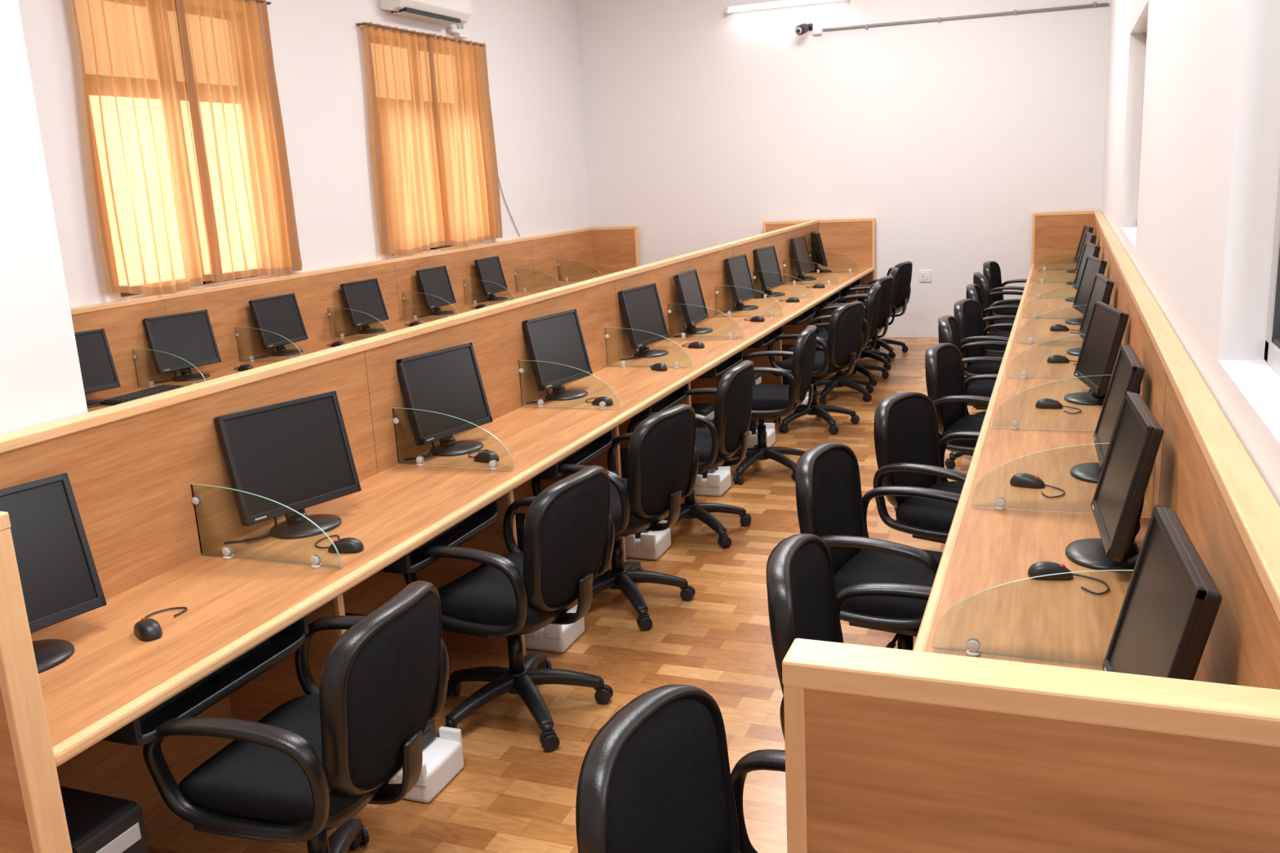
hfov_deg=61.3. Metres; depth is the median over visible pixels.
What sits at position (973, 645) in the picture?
divider
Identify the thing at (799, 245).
computer monitor
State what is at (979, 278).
office chair
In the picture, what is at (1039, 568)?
computer mouse
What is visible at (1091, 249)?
computer monitor
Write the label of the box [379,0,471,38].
air conditioner
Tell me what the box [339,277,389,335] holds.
computer monitor
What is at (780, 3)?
fluorescent tube light
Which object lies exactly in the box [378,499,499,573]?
keyboard tray
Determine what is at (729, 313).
divider
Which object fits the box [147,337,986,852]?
floor
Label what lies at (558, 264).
divider
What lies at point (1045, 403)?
computer mouse
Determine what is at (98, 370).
computer monitor
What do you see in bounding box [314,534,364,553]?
computer mouse
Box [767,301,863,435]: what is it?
office chair
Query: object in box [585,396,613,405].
computer mouse
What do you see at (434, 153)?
window curtain
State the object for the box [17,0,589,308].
wall
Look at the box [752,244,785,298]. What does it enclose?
computer monitor
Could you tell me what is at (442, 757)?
block
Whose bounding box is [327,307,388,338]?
divider
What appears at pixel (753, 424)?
computer tower
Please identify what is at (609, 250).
partition
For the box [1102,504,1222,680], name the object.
computer monitor
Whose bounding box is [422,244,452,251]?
window
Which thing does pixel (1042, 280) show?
divider
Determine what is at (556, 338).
computer monitor
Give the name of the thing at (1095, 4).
conduit
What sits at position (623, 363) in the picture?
divider
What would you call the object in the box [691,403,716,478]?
computer tower
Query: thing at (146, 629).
computer mouse
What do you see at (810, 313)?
keyboard tray
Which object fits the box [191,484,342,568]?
divider
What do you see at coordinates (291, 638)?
keyboard tray
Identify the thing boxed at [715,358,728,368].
keyboard
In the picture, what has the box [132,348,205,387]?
divider
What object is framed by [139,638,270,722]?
keyboard
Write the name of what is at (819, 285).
computer mouse
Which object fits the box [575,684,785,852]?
office chair
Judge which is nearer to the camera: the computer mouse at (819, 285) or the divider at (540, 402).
the divider at (540, 402)
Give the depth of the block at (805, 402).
8.13 m
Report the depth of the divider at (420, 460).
4.12 m
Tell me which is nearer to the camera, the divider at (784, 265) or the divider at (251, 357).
the divider at (251, 357)
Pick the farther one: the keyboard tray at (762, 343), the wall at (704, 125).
the wall at (704, 125)
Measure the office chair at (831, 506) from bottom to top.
0.887 m
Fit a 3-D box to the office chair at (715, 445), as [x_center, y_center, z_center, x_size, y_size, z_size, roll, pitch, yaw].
[0.246,0.112,5.455,0.662,0.887,0.628,2,14,22]
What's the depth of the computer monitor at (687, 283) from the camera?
7.22 m
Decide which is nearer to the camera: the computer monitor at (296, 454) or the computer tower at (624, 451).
the computer monitor at (296, 454)
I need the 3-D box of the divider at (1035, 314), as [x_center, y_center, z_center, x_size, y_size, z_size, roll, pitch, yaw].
[2.768,-0.823,7.060,0.505,0.225,0.030,2,14,21]
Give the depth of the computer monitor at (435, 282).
9.04 m
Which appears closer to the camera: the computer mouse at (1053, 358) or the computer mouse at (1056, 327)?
the computer mouse at (1053, 358)
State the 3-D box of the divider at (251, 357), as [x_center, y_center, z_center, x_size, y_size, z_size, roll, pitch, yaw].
[-2.384,-0.526,6.937,0.505,0.225,0.030,2,14,21]
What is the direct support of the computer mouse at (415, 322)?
on the partition at (609, 250)
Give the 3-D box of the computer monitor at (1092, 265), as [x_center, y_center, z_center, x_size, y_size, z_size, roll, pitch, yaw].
[2.792,-0.860,6.813,0.200,0.406,0.458,0,13,11]
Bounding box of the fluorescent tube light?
[725,0,849,13]
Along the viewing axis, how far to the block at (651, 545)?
5.18 m
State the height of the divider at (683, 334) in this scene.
0.225 m
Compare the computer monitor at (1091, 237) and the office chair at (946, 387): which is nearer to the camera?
the office chair at (946, 387)
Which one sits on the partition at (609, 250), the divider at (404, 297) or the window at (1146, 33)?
the divider at (404, 297)
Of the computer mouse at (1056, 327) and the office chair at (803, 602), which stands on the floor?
the office chair at (803, 602)
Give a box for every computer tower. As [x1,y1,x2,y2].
[59,786,149,852]
[345,613,435,750]
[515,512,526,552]
[619,448,648,537]
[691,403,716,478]
[748,373,761,434]
[782,344,794,385]
[857,297,866,302]
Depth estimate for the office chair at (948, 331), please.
6.37 m
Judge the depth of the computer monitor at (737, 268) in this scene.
8.32 m
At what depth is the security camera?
10.88 m
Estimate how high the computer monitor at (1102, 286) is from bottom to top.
0.406 m
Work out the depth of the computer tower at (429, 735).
3.37 m
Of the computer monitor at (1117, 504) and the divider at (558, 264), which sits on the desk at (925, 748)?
the computer monitor at (1117, 504)
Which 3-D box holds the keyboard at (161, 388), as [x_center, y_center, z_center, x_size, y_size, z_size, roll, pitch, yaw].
[-2.737,-0.177,5.950,0.150,0.025,0.450,2,14,21]
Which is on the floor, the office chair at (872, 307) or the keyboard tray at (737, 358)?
the office chair at (872, 307)
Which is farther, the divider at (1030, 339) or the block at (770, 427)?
the block at (770, 427)
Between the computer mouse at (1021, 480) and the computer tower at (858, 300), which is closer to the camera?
the computer mouse at (1021, 480)
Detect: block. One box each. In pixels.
[388,726,463,803]
[524,604,584,653]
[625,520,671,559]
[694,466,731,496]
[746,422,775,448]
[799,391,808,404]
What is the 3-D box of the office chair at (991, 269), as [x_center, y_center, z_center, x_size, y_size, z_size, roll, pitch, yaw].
[3.409,-1.030,9.658,0.662,0.887,0.628,4,15,29]
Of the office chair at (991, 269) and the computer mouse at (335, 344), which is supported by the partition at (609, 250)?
the computer mouse at (335, 344)
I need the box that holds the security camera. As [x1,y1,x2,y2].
[795,22,822,35]
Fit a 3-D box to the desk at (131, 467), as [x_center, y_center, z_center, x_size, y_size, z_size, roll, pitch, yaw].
[0.350,-0.395,6.808,0.643,1.251,10.168,2,14,21]
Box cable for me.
[497,175,519,236]
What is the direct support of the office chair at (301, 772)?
on the floor
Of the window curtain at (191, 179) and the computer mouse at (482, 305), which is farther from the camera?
the computer mouse at (482, 305)
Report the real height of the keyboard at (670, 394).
0.025 m
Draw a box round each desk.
[0,217,875,852]
[782,209,1279,852]
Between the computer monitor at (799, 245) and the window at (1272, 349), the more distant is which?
the computer monitor at (799, 245)
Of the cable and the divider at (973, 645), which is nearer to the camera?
the divider at (973, 645)
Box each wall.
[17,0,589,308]
[576,0,1111,337]
[1101,0,1279,506]
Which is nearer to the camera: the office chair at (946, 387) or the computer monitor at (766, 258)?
the office chair at (946, 387)
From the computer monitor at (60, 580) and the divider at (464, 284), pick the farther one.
the divider at (464, 284)
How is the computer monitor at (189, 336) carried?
on the partition at (609, 250)
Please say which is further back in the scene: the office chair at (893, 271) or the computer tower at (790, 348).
the office chair at (893, 271)
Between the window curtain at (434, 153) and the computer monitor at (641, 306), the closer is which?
the computer monitor at (641, 306)
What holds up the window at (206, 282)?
in the wall at (318, 47)
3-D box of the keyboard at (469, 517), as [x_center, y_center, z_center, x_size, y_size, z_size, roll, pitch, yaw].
[-0.737,0.360,3.607,0.150,0.025,0.450,2,14,21]
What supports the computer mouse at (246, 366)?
on the partition at (609, 250)
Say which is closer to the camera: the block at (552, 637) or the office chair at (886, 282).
the block at (552, 637)
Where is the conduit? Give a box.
[822,1,1108,31]
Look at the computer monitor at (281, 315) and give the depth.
7.23 m
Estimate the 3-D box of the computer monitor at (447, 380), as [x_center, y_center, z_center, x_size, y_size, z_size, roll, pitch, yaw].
[-0.764,-0.101,4.348,0.200,0.406,0.458,5,15,32]
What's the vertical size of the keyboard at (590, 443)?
0.025 m
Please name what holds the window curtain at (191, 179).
attached to the wall at (318, 47)
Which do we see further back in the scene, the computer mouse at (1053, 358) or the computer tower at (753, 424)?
the computer tower at (753, 424)
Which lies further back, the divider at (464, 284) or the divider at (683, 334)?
the divider at (464, 284)
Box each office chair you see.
[142,580,448,852]
[403,465,614,751]
[531,404,698,631]
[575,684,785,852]
[626,360,754,548]
[716,324,817,484]
[766,533,932,738]
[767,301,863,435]
[795,442,960,650]
[808,283,880,404]
[817,275,893,386]
[836,266,898,372]
[843,261,912,358]
[873,391,979,543]
[924,342,997,456]
[937,315,1007,469]
[953,298,1013,413]
[965,284,1018,407]
[973,271,1023,333]
[982,261,1026,315]
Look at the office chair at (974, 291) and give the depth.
7.90 m
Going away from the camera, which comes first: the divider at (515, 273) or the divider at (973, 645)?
the divider at (973, 645)
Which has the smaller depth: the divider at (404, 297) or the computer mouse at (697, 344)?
the computer mouse at (697, 344)
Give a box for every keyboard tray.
[102,615,309,745]
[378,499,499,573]
[532,429,613,479]
[629,383,688,419]
[697,350,742,378]
[746,324,783,348]
[784,306,815,324]
[814,290,839,306]
[840,278,861,292]
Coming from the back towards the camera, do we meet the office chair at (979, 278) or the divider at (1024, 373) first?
the office chair at (979, 278)
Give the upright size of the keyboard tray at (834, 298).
0.072 m
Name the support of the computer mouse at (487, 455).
on the desk at (131, 467)
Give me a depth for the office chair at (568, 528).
3.48 m
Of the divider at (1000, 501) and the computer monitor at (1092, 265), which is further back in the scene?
the computer monitor at (1092, 265)
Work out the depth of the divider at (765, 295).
8.96 m
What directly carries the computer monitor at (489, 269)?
on the partition at (609, 250)
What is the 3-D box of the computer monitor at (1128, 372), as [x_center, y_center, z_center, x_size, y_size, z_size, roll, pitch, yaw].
[1.538,-0.041,3.573,0.200,0.406,0.458,2,14,19]
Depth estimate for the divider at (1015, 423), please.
4.25 m
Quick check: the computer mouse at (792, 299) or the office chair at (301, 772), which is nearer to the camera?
the office chair at (301, 772)
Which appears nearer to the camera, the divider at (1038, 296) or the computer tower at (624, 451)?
the computer tower at (624, 451)
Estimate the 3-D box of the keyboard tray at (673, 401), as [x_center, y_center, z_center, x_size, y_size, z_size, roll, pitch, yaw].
[0.043,-0.135,5.515,0.270,0.072,0.586,2,14,21]
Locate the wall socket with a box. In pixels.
[919,270,931,281]
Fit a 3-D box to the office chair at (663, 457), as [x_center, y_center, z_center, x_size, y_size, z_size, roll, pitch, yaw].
[-0.104,0.337,4.567,0.662,0.887,0.628,5,15,32]
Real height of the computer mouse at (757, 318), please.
0.038 m
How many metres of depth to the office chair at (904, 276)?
10.17 m
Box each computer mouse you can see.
[133,607,187,641]
[233,364,253,371]
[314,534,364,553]
[326,341,345,346]
[404,320,422,326]
[467,449,499,462]
[471,303,486,308]
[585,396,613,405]
[649,363,667,371]
[681,341,704,348]
[743,315,764,321]
[778,297,799,302]
[805,283,825,288]
[1009,473,1065,497]
[1027,561,1109,595]
[1035,398,1080,413]
[1047,355,1077,364]
[1049,324,1079,333]
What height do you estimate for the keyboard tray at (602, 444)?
0.072 m
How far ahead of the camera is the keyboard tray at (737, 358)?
6.42 m
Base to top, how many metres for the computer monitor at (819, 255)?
0.406 m
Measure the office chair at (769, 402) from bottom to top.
0.887 m
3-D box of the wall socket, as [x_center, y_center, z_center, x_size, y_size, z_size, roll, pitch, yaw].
[2.942,-1.552,11.137,0.120,0.120,0.019,2,14,21]
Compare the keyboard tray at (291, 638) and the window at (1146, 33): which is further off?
the window at (1146, 33)
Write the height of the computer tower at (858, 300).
0.400 m
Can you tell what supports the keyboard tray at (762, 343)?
attached to the desk at (131, 467)
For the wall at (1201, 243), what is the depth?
2.73 m
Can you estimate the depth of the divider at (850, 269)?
10.78 m
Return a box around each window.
[120,275,262,297]
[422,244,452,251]
[1136,33,1146,226]
[1263,166,1279,376]
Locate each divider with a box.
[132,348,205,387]
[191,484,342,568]
[235,327,302,361]
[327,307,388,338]
[392,407,513,470]
[402,292,458,319]
[463,279,515,304]
[514,268,561,291]
[518,360,619,409]
[556,259,601,280]
[604,327,691,368]
[667,303,743,338]
[715,285,782,315]
[752,271,813,298]
[782,259,838,284]
[808,252,857,272]
[933,569,1133,666]
[971,443,1155,515]
[996,374,1110,430]
[1005,333,1083,378]
[1019,304,1086,343]
[1026,269,1070,298]
[1033,255,1079,283]
[1033,284,1073,318]
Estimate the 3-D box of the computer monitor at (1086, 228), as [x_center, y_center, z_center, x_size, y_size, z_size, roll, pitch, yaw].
[3.964,-1.605,9.752,0.200,0.406,0.458,1,14,16]
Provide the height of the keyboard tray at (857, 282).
0.072 m
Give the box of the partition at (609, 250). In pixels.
[70,226,639,412]
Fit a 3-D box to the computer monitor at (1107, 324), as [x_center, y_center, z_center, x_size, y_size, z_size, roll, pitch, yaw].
[1.945,-0.317,4.667,0.200,0.406,0.458,-1,13,9]
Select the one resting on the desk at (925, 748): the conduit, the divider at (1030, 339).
the divider at (1030, 339)
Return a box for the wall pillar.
[0,0,88,435]
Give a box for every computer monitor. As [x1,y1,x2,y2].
[0,472,106,673]
[74,328,120,408]
[142,309,221,383]
[213,391,361,543]
[248,293,308,358]
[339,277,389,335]
[395,342,492,460]
[415,265,456,316]
[474,255,507,302]
[521,308,592,404]
[617,282,669,359]
[673,268,712,337]
[724,253,759,312]
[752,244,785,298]
[789,235,816,282]
[811,231,831,274]
[1063,300,1128,405]
[1064,241,1100,302]
[1064,254,1106,324]
[1065,391,1164,571]
[1066,224,1093,272]
[1066,231,1096,284]
[1066,272,1114,355]
[1070,343,1145,483]
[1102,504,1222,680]
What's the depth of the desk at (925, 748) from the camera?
1.25 m
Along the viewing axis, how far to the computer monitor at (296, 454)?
3.42 m
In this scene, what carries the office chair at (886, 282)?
on the floor
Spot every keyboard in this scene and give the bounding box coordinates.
[100,384,183,404]
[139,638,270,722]
[408,515,471,556]
[557,442,592,464]
[651,393,671,408]
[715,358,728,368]
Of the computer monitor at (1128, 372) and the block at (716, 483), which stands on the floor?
the block at (716, 483)
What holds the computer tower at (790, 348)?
on the block at (805, 402)
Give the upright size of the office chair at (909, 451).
0.887 m
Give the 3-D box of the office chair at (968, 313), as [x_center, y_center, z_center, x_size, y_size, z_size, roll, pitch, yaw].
[2.411,-0.384,7.101,0.662,0.887,0.628,6,16,33]
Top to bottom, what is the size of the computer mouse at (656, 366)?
0.038 m
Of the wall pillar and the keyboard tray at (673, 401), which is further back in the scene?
the keyboard tray at (673, 401)
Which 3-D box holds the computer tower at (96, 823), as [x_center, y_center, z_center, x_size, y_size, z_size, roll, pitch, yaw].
[-1.321,1.043,2.442,0.416,0.400,0.180,2,14,21]
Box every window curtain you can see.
[71,0,302,294]
[355,21,502,255]

